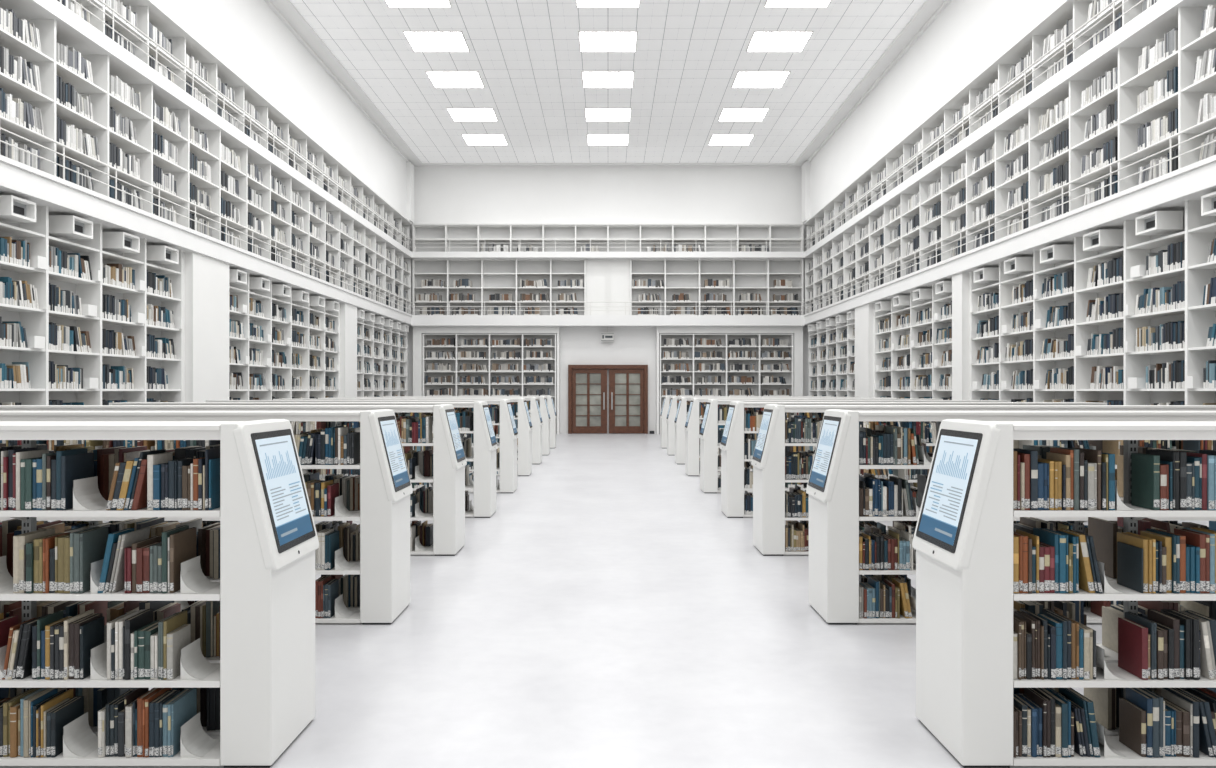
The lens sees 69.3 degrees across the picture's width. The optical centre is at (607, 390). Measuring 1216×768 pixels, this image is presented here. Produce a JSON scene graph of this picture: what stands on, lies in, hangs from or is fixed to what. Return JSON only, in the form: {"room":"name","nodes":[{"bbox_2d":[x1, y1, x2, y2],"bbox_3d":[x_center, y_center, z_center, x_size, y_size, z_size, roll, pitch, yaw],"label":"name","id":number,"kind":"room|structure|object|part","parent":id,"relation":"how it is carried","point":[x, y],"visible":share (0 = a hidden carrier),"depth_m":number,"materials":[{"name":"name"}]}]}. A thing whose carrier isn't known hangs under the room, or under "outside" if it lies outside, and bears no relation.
{"room":"library","nodes":[
{"label":"library","id":0,"kind":"room"},
{"bbox_2d":[153,0,413,222],"bbox_3d":[-7.185,-3.245,14.050,0.830,9.490,34.100,0,0,0],"label":"wall","id":1,"kind":"structure","parent":0,"point":[248,36],"depth_m":19.45,"materials":[{"name":"white paint"}]},
{"bbox_2d":[0,155,411,324],"bbox_3d":[-7.055,-2.465,13.800,0.590,0.330,33.600,0,0,0],"label":"gallery slab","id":2,"kind":"object","parent":1,"relation":"attached to","point":[18,179],"visible":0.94,"depth_m":13.12,"materials":[{"name":"white paint"}]},
{"bbox_2d":[0,116,412,312],"bbox_3d":[-6.775,-2.847,16.275,0.028,0.434,28.550,0,0,0],"label":"gallery railing","id":3,"kind":"object","parent":2,"relation":"on","point":[2,118],"depth_m":13.37,"materials":[{"name":"white metal"}]},
{"bbox_2d":[0,0,411,257],"bbox_3d":[-7.075,-4.720,13.800,0.550,0.200,33.600,0,0,0],"label":"ledge","id":4,"kind":"object","parent":1,"relation":"attached to","point":[72,30],"visible":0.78,"depth_m":13.68,"materials":[{"name":"white paint"}]},
{"bbox_2d":[60,0,411,247],"bbox_3d":[-6.815,-5.037,16.275,0.028,0.434,28.550,0,0,0],"label":"gallery railing","id":5,"kind":"object","parent":4,"relation":"attached to","point":[113,11],"depth_m":15.42,"materials":[{"name":"white metal"}]},
{"bbox_2d":[264,0,422,165],"bbox_3d":[-6.720,-7.930,14.050,0.420,0.120,34.100,0,0,0],"label":"trim","id":6,"kind":"structure","parent":1,"relation":"attached to","point":[285,10],"depth_m":21.83,"materials":[{"name":"white paint"}]},
{"bbox_2d":[416,244,798,413],"bbox_3d":[-0.010,-1.830,30.856,13.383,6.616,0.211,0,0,0],"label":"books","id":7,"kind":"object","parent":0,"point":[485,248],"depth_m":30.75,"materials":[{"name":"multicoloured paper"}]},
{"bbox_2d":[0,433,1215,767],"bbox_3d":[0.000,1.600,14.200,15.200,0.200,34.400,0,0,0],"label":"floor","id":8,"kind":"structure","parent":0,"point":[608,611],"depth_m":5.05,"materials":[{"name":"concrete"}]},
{"bbox_2d":[0,421,241,765],"bbox_3d":[-3.676,0.819,3.755,4.448,1.362,0.530,0,0,0],"label":"shelving","id":9,"kind":"object","parent":8,"relation":"on","point":[90,623],"visible":0.94,"depth_m":3.52,"materials":[{"name":"white wood"}]},
{"bbox_2d":[0,411,360,623],"bbox_3d":[-3.708,0.819,5.905,4.385,1.362,0.530,0,0,0],"label":"shelving","id":10,"kind":"object","parent":8,"relation":"on","point":[336,497],"visible":0.18,"depth_m":5.67,"materials":[{"name":"white wood"}]},
{"bbox_2d":[0,0,412,404],"bbox_3d":[-7.075,-2.178,17.345,0.510,7.355,26.850,0,0,0],"label":"bookcase","id":11,"kind":"object","parent":8,"relation":"on","point":[202,285],"visible":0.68,"depth_m":14.43,"materials":[{"name":"white paint"}]},
{"bbox_2d":[0,0,407,404],"bbox_3d":[-7.081,-2.101,17.317,0.322,7.079,26.584,0,0,0],"label":"books","id":12,"kind":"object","parent":11,"relation":"in","point":[16,251],"depth_m":12.93,"materials":[{"name":"white paper"}]},
{"bbox_2d":[0,405,433,554],"bbox_3d":[-3.696,0.819,8.265,4.409,1.362,0.530,0,0,0],"label":"shelving","id":13,"kind":"object","parent":8,"relation":"on","point":[413,431],"visible":0.09,"depth_m":8.03,"materials":[{"name":"white wood"}]},
{"bbox_2d":[220,419,318,767],"bbox_3d":[-1.427,0.814,3.755,0.225,1.372,0.538,0,0,0],"label":"kiosk","id":14,"kind":"object","parent":8,"relation":"on","point":[269,541],"visible":1,"depth_m":3.49,"materials":[{"name":"white plastic"}]},
{"bbox_2d":[109,402,473,517],"bbox_3d":[-3.735,0.819,10.665,4.329,1.362,0.530,0,0,0],"label":"shelving","id":15,"kind":"object","parent":8,"relation":"on","point":[465,420],"visible":0.06,"depth_m":10.43,"materials":[{"name":"white wood"}]},
{"bbox_2d":[206,400,499,492],"bbox_3d":[-3.708,0.819,13.165,4.385,1.362,0.530,0,0,0],"label":"shelving","id":16,"kind":"object","parent":8,"relation":"on","point":[494,412],"visible":0.04,"depth_m":12.90,"materials":[{"name":"white metal"}]},
{"bbox_2d":[360,409,412,624],"bbox_3d":[-1.477,0.814,5.905,0.225,1.372,0.538,0,0,0],"label":"kiosk","id":17,"kind":"object","parent":8,"relation":"on","point":[386,489],"visible":1,"depth_m":5.64,"materials":[{"name":"white plastic"}]},
{"bbox_2d":[273,399,517,475],"bbox_3d":[-3.739,0.819,15.765,4.322,1.362,0.530,0,0,0],"label":"shelving","id":18,"kind":"object","parent":8,"relation":"on","point":[496,428],"visible":0.04,"depth_m":15.50,"materials":[{"name":"white wood"}]},
{"bbox_2d":[320,398,529,463],"bbox_3d":[-3.736,0.819,18.265,4.328,1.362,0.530,0,0,0],"label":"shelving","id":19,"kind":"object","parent":8,"relation":"on","point":[527,399],"visible":0.02,"depth_m":18.00,"materials":[{"name":"white wood"}]},
{"bbox_2d":[355,397,539,450],"bbox_3d":[-3.711,0.819,20.765,4.379,1.362,0.530,0,0,0],"label":"shelving","id":20,"kind":"object","parent":8,"relation":"on","point":[355,397],"visible":0.02,"depth_m":20.50,"materials":[{"name":"white metal"}]},
{"bbox_2d":[433,404,466,555],"bbox_3d":[-1.477,0.814,8.265,0.225,1.372,0.538,0,0,0],"label":"kiosk","id":21,"kind":"object","parent":8,"relation":"on","point":[449,459],"visible":1,"depth_m":8.00,"materials":[{"name":"white plastic"}]},
{"bbox_2d":[382,396,546,415],"bbox_3d":[-3.720,0.819,23.265,4.360,1.362,0.530,0,0,0],"label":"shelving","id":22,"kind":"object","parent":8,"relation":"on","point":[382,396],"visible":0.02,"depth_m":23.00,"materials":[{"name":"white metal"}]},
{"bbox_2d":[474,401,497,517],"bbox_3d":[-1.477,0.814,10.665,0.225,1.372,0.538,0,0,0],"label":"kiosk","id":23,"kind":"object","parent":8,"relation":"on","point":[485,443],"visible":1,"depth_m":10.40,"materials":[{"name":"white plastic"}]},
{"bbox_2d":[500,399,517,492],"bbox_3d":[-1.477,0.814,13.165,0.225,1.372,0.538,0,0,0],"label":"kiosk","id":24,"kind":"object","parent":8,"relation":"on","point":[508,431],"visible":1,"depth_m":12.90,"materials":[{"name":"white plastic"}]},
{"bbox_2d":[518,398,532,475],"bbox_3d":[-1.477,0.814,15.765,0.225,1.372,0.538,0,0,0],"label":"kiosk","id":25,"kind":"object","parent":8,"relation":"on","point":[525,428],"visible":1,"depth_m":15.50,"materials":[{"name":"white plastic"}]},
{"bbox_2d":[530,397,542,463],"bbox_3d":[-1.477,0.814,18.265,0.225,1.372,0.538,0,0,0],"label":"kiosk","id":26,"kind":"object","parent":8,"relation":"on","point":[535,415],"visible":0.96,"depth_m":18.00,"materials":[{"name":"white plastic"}]},
{"bbox_2d":[540,396,550,454],"bbox_3d":[-1.477,0.814,20.765,0.225,1.372,0.538,0,0,0],"label":"kiosk","id":27,"kind":"object","parent":8,"relation":"on","point":[544,411],"visible":0.93,"depth_m":20.50,"materials":[{"name":"white plastic"}]},
{"bbox_2d":[547,396,556,447],"bbox_3d":[-1.477,0.814,23.265,0.225,1.372,0.538,0,0,0],"label":"kiosk","id":28,"kind":"object","parent":8,"relation":"on","point":[550,404],"visible":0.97,"depth_m":23.00,"materials":[{"name":"white plastic"}]},
{"bbox_2d":[412,223,803,433],"bbox_3d":[0.000,-2.178,30.870,13.650,7.355,0.420,0,0,0],"label":"bookcase","id":29,"kind":"object","parent":8,"relation":"on","point":[603,279],"visible":0.64,"depth_m":31.06,"materials":[{"name":"white paint"}]},
{"bbox_2d":[660,396,669,447],"bbox_3d":[1.497,0.814,23.265,0.225,1.372,0.538,0,0,0],"label":"kiosk","id":30,"kind":"object","parent":8,"relation":"on","point":[666,403],"visible":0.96,"depth_m":23.00,"materials":[{"name":"white plastic"}]},
{"bbox_2d":[666,396,676,454],"bbox_3d":[1.497,0.814,20.765,0.225,1.372,0.538,0,0,0],"label":"kiosk","id":31,"kind":"object","parent":8,"relation":"on","point":[672,411],"visible":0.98,"depth_m":20.50,"materials":[{"name":"white plastic"}]},
{"bbox_2d":[674,397,686,463],"bbox_3d":[1.497,0.814,18.265,0.225,1.372,0.538,0,0,0],"label":"kiosk","id":32,"kind":"object","parent":8,"relation":"on","point":[681,415],"visible":0.94,"depth_m":18.00,"materials":[{"name":"white plastic"}]},
{"bbox_2d":[684,398,698,475],"bbox_3d":[1.497,0.814,15.765,0.225,1.372,0.538,0,0,0],"label":"kiosk","id":33,"kind":"object","parent":8,"relation":"on","point":[691,428],"visible":1,"depth_m":15.50,"materials":[{"name":"white plastic"}]},
{"bbox_2d":[699,399,717,492],"bbox_3d":[1.497,0.814,13.165,0.225,1.372,0.538,0,0,0],"label":"kiosk","id":34,"kind":"object","parent":8,"relation":"on","point":[708,435],"visible":1,"depth_m":12.90,"materials":[{"name":"white plastic"}]},
{"bbox_2d":[720,401,743,517],"bbox_3d":[1.497,0.814,10.665,0.225,1.372,0.538,0,0,0],"label":"kiosk","id":35,"kind":"object","parent":8,"relation":"on","point":[732,442],"visible":1,"depth_m":10.40,"materials":[{"name":"white plastic"}]},
{"bbox_2d":[670,396,833,402],"bbox_3d":[3.776,0.819,23.265,4.331,1.362,0.530,0,0,0],"label":"shelving","id":36,"kind":"object","parent":8,"relation":"on","point":[670,396],"visible":0.02,"depth_m":23.00,"materials":[{"name":"white wood"}]},
{"bbox_2d":[751,404,784,555],"bbox_3d":[1.497,0.814,8.265,0.225,1.372,0.538,0,0,0],"label":"kiosk","id":37,"kind":"object","parent":8,"relation":"on","point":[768,459],"visible":1,"depth_m":8.00,"materials":[{"name":"white plastic"}]},
{"bbox_2d":[677,397,860,420],"bbox_3d":[3.779,0.819,20.765,4.335,1.362,0.530,0,0,0],"label":"shelving","id":38,"kind":"object","parent":8,"relation":"on","point":[677,397],"visible":0.02,"depth_m":20.50,"materials":[{"name":"white metal"}]},
{"bbox_2d":[687,398,895,462],"bbox_3d":[3.779,0.819,18.265,4.335,1.362,0.530,0,0,0],"label":"shelving","id":39,"kind":"object","parent":8,"relation":"on","point":[688,399],"visible":0.02,"depth_m":18.00,"materials":[{"name":"white wood"}]},
{"bbox_2d":[699,399,942,475],"bbox_3d":[3.779,0.819,15.765,4.335,1.362,0.530,0,0,0],"label":"shelving","id":40,"kind":"object","parent":8,"relation":"on","point":[701,410],"visible":0.02,"depth_m":15.50,"materials":[{"name":"white wood"}]},
{"bbox_2d":[806,409,858,624],"bbox_3d":[1.497,0.814,5.905,0.225,1.372,0.538,0,0,0],"label":"kiosk","id":41,"kind":"object","parent":8,"relation":"on","point":[832,488],"visible":1,"depth_m":5.64,"materials":[{"name":"white plastic"}]},
{"bbox_2d":[717,400,1009,492],"bbox_3d":[3.779,0.819,13.165,4.335,1.362,0.530,0,0,0],"label":"shelving","id":42,"kind":"object","parent":8,"relation":"on","point":[722,413],"visible":0.03,"depth_m":12.90,"materials":[{"name":"white wood"}]},
{"bbox_2d":[744,402,1106,517],"bbox_3d":[3.779,0.819,10.665,4.335,1.362,0.530,0,0,0],"label":"shelving","id":43,"kind":"object","parent":8,"relation":"on","point":[751,423],"visible":0.07,"depth_m":10.43,"materials":[{"name":"white metal"}]},
{"bbox_2d":[912,419,1012,767],"bbox_3d":[1.497,0.814,3.755,0.225,1.372,0.538,0,0,0],"label":"kiosk","id":44,"kind":"object","parent":8,"relation":"on","point":[962,542],"visible":1,"depth_m":3.49,"materials":[{"name":"white plastic"}]},
{"bbox_2d":[784,405,1215,554],"bbox_3d":[3.779,0.819,8.265,4.335,1.362,0.530,0,0,0],"label":"shelving","id":45,"kind":"object","parent":8,"relation":"on","point":[799,431],"visible":0.09,"depth_m":8.03,"materials":[{"name":"white wood"}]},
{"bbox_2d":[803,0,1215,404],"bbox_3d":[7.075,-2.178,17.510,0.510,7.355,26.520,0,0,0],"label":"bookcase","id":46,"kind":"object","parent":8,"relation":"on","point":[1152,232],"visible":0.6,"depth_m":14.36,"materials":[{"name":"white paint"}]},
{"bbox_2d":[804,155,1215,324],"bbox_3d":[7.055,-2.465,13.800,0.590,0.330,33.600,0,0,0],"label":"gallery slab","id":47,"kind":"object","parent":46,"relation":"attached to","point":[1170,191],"depth_m":13.20,"materials":[{"name":"white paint"}]},
{"bbox_2d":[803,116,1215,310],"bbox_3d":[6.775,-2.847,16.275,0.028,0.434,28.550,0,0,0],"label":"gallery railing","id":48,"kind":"object","parent":47,"relation":"on","point":[1213,118],"depth_m":13.22,"materials":[{"name":"white metal"}]},
{"bbox_2d":[804,0,1215,257],"bbox_3d":[7.075,-4.720,13.800,0.550,0.200,33.600,0,0,0],"label":"balcony ledge","id":49,"kind":"object","parent":46,"relation":"attached to","point":[1160,18],"depth_m":13.87,"materials":[{"name":"white paint"}]},
{"bbox_2d":[804,0,1143,247],"bbox_3d":[6.815,-5.037,16.275,0.028,0.434,28.550,0,0,0],"label":"gallery railing","id":50,"kind":"object","parent":49,"relation":"on","point":[1024,71],"depth_m":15.33,"materials":[{"name":"white metal"}]},
{"bbox_2d":[807,0,1215,404],"bbox_3d":[7.081,-2.101,17.479,0.321,7.078,26.248,0,0,0],"label":"books","id":51,"kind":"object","parent":46,"relation":"in","point":[1170,335],"depth_m":13.56,"materials":[{"name":"paper"}]},
{"bbox_2d":[858,411,1215,623],"bbox_3d":[3.779,0.819,5.905,4.335,1.362,0.530,0,0,0],"label":"shelving","id":52,"kind":"object","parent":8,"relation":"on","point":[887,595],"visible":0.18,"depth_m":5.67,"materials":[{"name":"white metal"}]},
{"bbox_2d":[990,421,1215,765],"bbox_3d":[3.779,0.819,3.755,4.335,1.362,0.530,0,0,0],"label":"shelving","id":53,"kind":"object","parent":8,"relation":"on","point":[1149,698],"visible":0.95,"depth_m":3.52,"materials":[{"name":"white metal"}]},
{"bbox_2d":[290,0,925,162],"bbox_3d":[0.000,-8.090,14.200,15.200,0.200,34.400,0,0,0],"label":"ceiling","id":54,"kind":"structure","parent":0,"point":[528,59],"depth_m":21.94,"materials":[{"name":"tile"}]},
{"bbox_2d":[385,0,451,6],"bbox_3d":[-3.900,-7.976,17.700,1.320,0.020,1.160,0,0,0],"label":"ceiling light panel","id":55,"kind":"object","parent":54,"relation":"in","point":[390,3],"depth_m":18.09,"materials":[{"name":"white plastic"}]},
{"bbox_2d":[402,31,469,51],"bbox_3d":[-3.900,-7.976,20.100,1.320,0.020,1.160,0,0,0],"label":"ceiling light panel","id":56,"kind":"object","parent":54,"relation":"in","point":[419,41],"depth_m":20.06,"materials":[{"name":"white plastic"}]},
{"bbox_2d":[425,71,484,87],"bbox_3d":[-3.900,-7.976,22.550,1.320,0.020,1.160,0,0,0],"label":"ceiling light panel","id":57,"kind":"object","parent":54,"relation":"in","point":[439,79],"depth_m":22.50,"materials":[{"name":"white plastic"}]},
{"bbox_2d":[446,108,497,120],"bbox_3d":[-3.900,-7.976,25.400,1.320,0.020,1.160,0,0,0],"label":"ceiling light panel","id":58,"kind":"object","parent":54,"relation":"in","point":[457,114],"depth_m":25.35,"materials":[{"name":"white plastic"}]},
{"bbox_2d":[461,134,507,144],"bbox_3d":[-3.900,-7.976,27.950,1.320,0.020,1.160,0,0,0],"label":"ceiling light panel","id":59,"kind":"object","parent":54,"relation":"in","point":[470,139],"depth_m":27.87,"materials":[{"name":"white plastic"}]},
{"bbox_2d":[587,134,628,144],"bbox_3d":[0.000,-7.976,27.950,1.320,0.020,1.160,0,0,0],"label":"ceiling light panel","id":60,"kind":"object","parent":54,"relation":"in","point":[592,139],"depth_m":27.87,"materials":[{"name":"white plastic"}]},
{"bbox_2d":[585,108,630,120],"bbox_3d":[0.000,-7.976,25.400,1.320,0.020,1.160,0,0,0],"label":"ceiling light panel","id":61,"kind":"object","parent":54,"relation":"in","point":[591,114],"depth_m":25.35,"materials":[{"name":"white plastic"}]},
{"bbox_2d":[582,71,633,87],"bbox_3d":[0.000,-7.976,22.550,1.320,0.020,1.160,0,0,0],"label":"ceiling light panel","id":62,"kind":"object","parent":54,"relation":"in","point":[590,79],"depth_m":22.50,"materials":[{"name":"white plastic"}]},
{"bbox_2d":[578,31,637,51],"bbox_3d":[0.000,-7.976,20.100,1.320,0.020,1.160,0,0,0],"label":"ceiling light panel","id":63,"kind":"object","parent":54,"relation":"in","point":[589,41],"depth_m":20.06,"materials":[{"name":"white plastic"}]},
{"bbox_2d":[576,0,639,6],"bbox_3d":[0.000,-7.976,17.700,1.320,0.020,1.160,0,0,0],"label":"ceiling light panel","id":64,"kind":"object","parent":54,"relation":"in","point":[579,3],"depth_m":18.09,"materials":[{"name":"white plastic"}]},
{"bbox_2d":[708,134,754,144],"bbox_3d":[3.900,-7.976,27.950,1.320,0.020,1.160,0,0,0],"label":"ceiling light panel","id":65,"kind":"object","parent":54,"relation":"in","point":[716,139],"depth_m":27.87,"materials":[{"name":"white plastic"}]},
{"bbox_2d":[718,108,769,120],"bbox_3d":[3.900,-7.976,25.400,1.320,0.020,1.160,0,0,0],"label":"ceiling light panel","id":66,"kind":"object","parent":54,"relation":"in","point":[727,114],"depth_m":25.35,"materials":[{"name":"white plastic"}]},
{"bbox_2d":[731,71,790,87],"bbox_3d":[3.900,-7.976,22.550,1.320,0.020,1.160,0,0,0],"label":"ceiling light panel","id":67,"kind":"object","parent":54,"relation":"in","point":[743,79],"depth_m":22.50,"materials":[{"name":"white plastic"}]},
{"bbox_2d":[746,31,813,51],"bbox_3d":[3.900,-7.976,20.100,1.320,0.020,1.160,0,0,0],"label":"ceiling light panel","id":68,"kind":"object","parent":54,"relation":"in","point":[761,41],"depth_m":20.06,"materials":[{"name":"white plastic"}]},
{"bbox_2d":[764,0,830,6],"bbox_3d":[3.900,-7.976,17.700,1.320,0.020,1.160,0,0,0],"label":"ceiling light panel","id":69,"kind":"object","parent":54,"relation":"in","point":[769,3],"depth_m":18.09,"materials":[{"name":"white plastic"}]},
{"bbox_2d":[403,166,812,432],"bbox_3d":[0.000,-3.245,31.250,15.200,9.490,0.300,0,0,0],"label":"wall","id":70,"kind":"structure","parent":0,"point":[442,194],"depth_m":31.10,"materials":[{"name":"white paint"}]},
{"bbox_2d":[422,163,793,165],"bbox_3d":[0.000,-7.965,30.950,13.020,0.050,0.300,0,0,0],"label":"trim","id":71,"kind":"structure","parent":70,"relation":"attached to","point":[423,164],"depth_m":30.85,"materials":[{"name":"white paint"}]},
{"bbox_2d":[568,365,647,433],"bbox_3d":[0.000,0.290,30.970,2.800,2.420,0.180,0,0,0],"label":"door","id":72,"kind":"structure","parent":70,"relation":"in","point":[570,367],"depth_m":30.88,"materials":[{"name":"brown wood"}]},
{"bbox_2d":[572,369,606,432],"bbox_3d":[-0.645,0.360,30.935,1.230,2.260,0.130,0,0,0],"label":"leaf","id":73,"kind":"object","parent":72,"relation":"attached to","point":[603,428],"depth_m":30.93,"materials":[{"name":"brown wood"}]},
{"bbox_2d":[576,373,600,425],"bbox_3d":[-0.685,0.310,30.975,0.910,1.900,0.010,0,0,0],"label":"glass pane","id":74,"kind":"object","parent":73,"relation":"attached to","point":[581,378],"visible":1,"depth_m":30.97,"materials":[{"name":"grey glass"}]},
{"bbox_2d":[576,394,600,415],"bbox_3d":[-0.690,0.310,30.965,0.880,1.140,0.050,0,0,0],"label":"muntins","id":75,"kind":"object","parent":73,"relation":"attached to","point":[576,394],"visible":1,"depth_m":30.94,"materials":[{"name":"brown wood"}]},
{"bbox_3d":[-0.140,0.350,30.900,0.040,0.600,0.060,0,0,0],"label":"handle","id":76,"kind":"part","parent":73,"relation":"part of","materials":[{"name":"silver metal"}]},
{"bbox_2d":[609,369,643,432],"bbox_3d":[0.645,0.360,30.935,1.230,2.260,0.130,0,0,0],"label":"leaf","id":77,"kind":"object","parent":72,"relation":"attached to","point":[612,428],"depth_m":30.93,"materials":[{"name":"brown wood"}]},
{"bbox_3d":[0.140,0.350,30.900,0.040,0.600,0.060,0,0,0],"label":"handle","id":78,"kind":"part","parent":77,"relation":"part of","materials":[{"name":"silver metal"}]},
{"bbox_2d":[615,373,639,425],"bbox_3d":[0.685,0.310,30.975,0.910,1.900,0.010,0,0,0],"label":"glass","id":79,"kind":"object","parent":77,"relation":"attached to","point":[620,378],"visible":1,"depth_m":30.97,"materials":[{"name":"grey glass"}]},
{"bbox_2d":[615,394,639,415],"bbox_3d":[0.690,0.310,30.965,0.880,1.140,0.050,0,0,0],"label":"muntins","id":80,"kind":"object","parent":77,"relation":"attached to","point":[615,394],"visible":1,"depth_m":30.94,"materials":[{"name":"brown wood"}]},
{"bbox_2d":[411,315,804,326],"bbox_3d":[0.000,-2.440,30.740,13.600,0.360,0.680,0,0,0],"label":"balcony ledge","id":81,"kind":"object","parent":70,"relation":"attached to","point":[416,320],"depth_m":30.40,"materials":[{"name":"white paint"}]},
{"bbox_2d":[601,327,613,341],"bbox_3d":[-0.020,-2.000,30.925,0.440,0.520,0.150,0,0,0],"label":"exit sign","id":82,"kind":"object","parent":81,"relation":"hanging from","point":[607,336],"visible":1,"depth_m":30.86,"materials":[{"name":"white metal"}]},
{"bbox_2d":[413,301,802,314],"bbox_3d":[0.000,-2.858,30.420,13.500,0.476,0.032,0,0,0],"label":"gallery railing","id":83,"kind":"object","parent":81,"relation":"on","point":[414,306],"depth_m":30.41,"materials":[{"name":"white metal"}]},
{"bbox_2d":[411,252,804,258],"bbox_3d":[0.000,-4.720,30.765,13.600,0.200,0.630,0,0,0],"label":"gallery","id":84,"kind":"object","parent":70,"relation":"attached to","point":[415,255],"depth_m":30.45,"materials":[{"name":"white paint"}]},
{"bbox_2d":[413,238,802,251],"bbox_3d":[0.000,-5.058,30.470,13.500,0.476,0.032,0,0,0],"label":"gallery railing","id":85,"kind":"object","parent":84,"relation":"on","point":[413,238],"depth_m":30.45,"materials":[{"name":"white metal"}]},
{"bbox_2d":[802,0,1062,222],"bbox_3d":[7.185,-3.245,14.050,0.830,9.490,34.100,0,0,0],"label":"wall","id":86,"kind":"structure","parent":0,"point":[966,36],"depth_m":19.58,"materials":[{"name":"white paint"}]},
{"bbox_2d":[793,0,951,165],"bbox_3d":[6.720,-7.930,14.050,0.420,0.120,34.100,0,0,0],"label":"trim","id":87,"kind":"structure","parent":86,"relation":"attached to","point":[930,10],"depth_m":21.83,"materials":[{"name":"white paint"}]}
]}

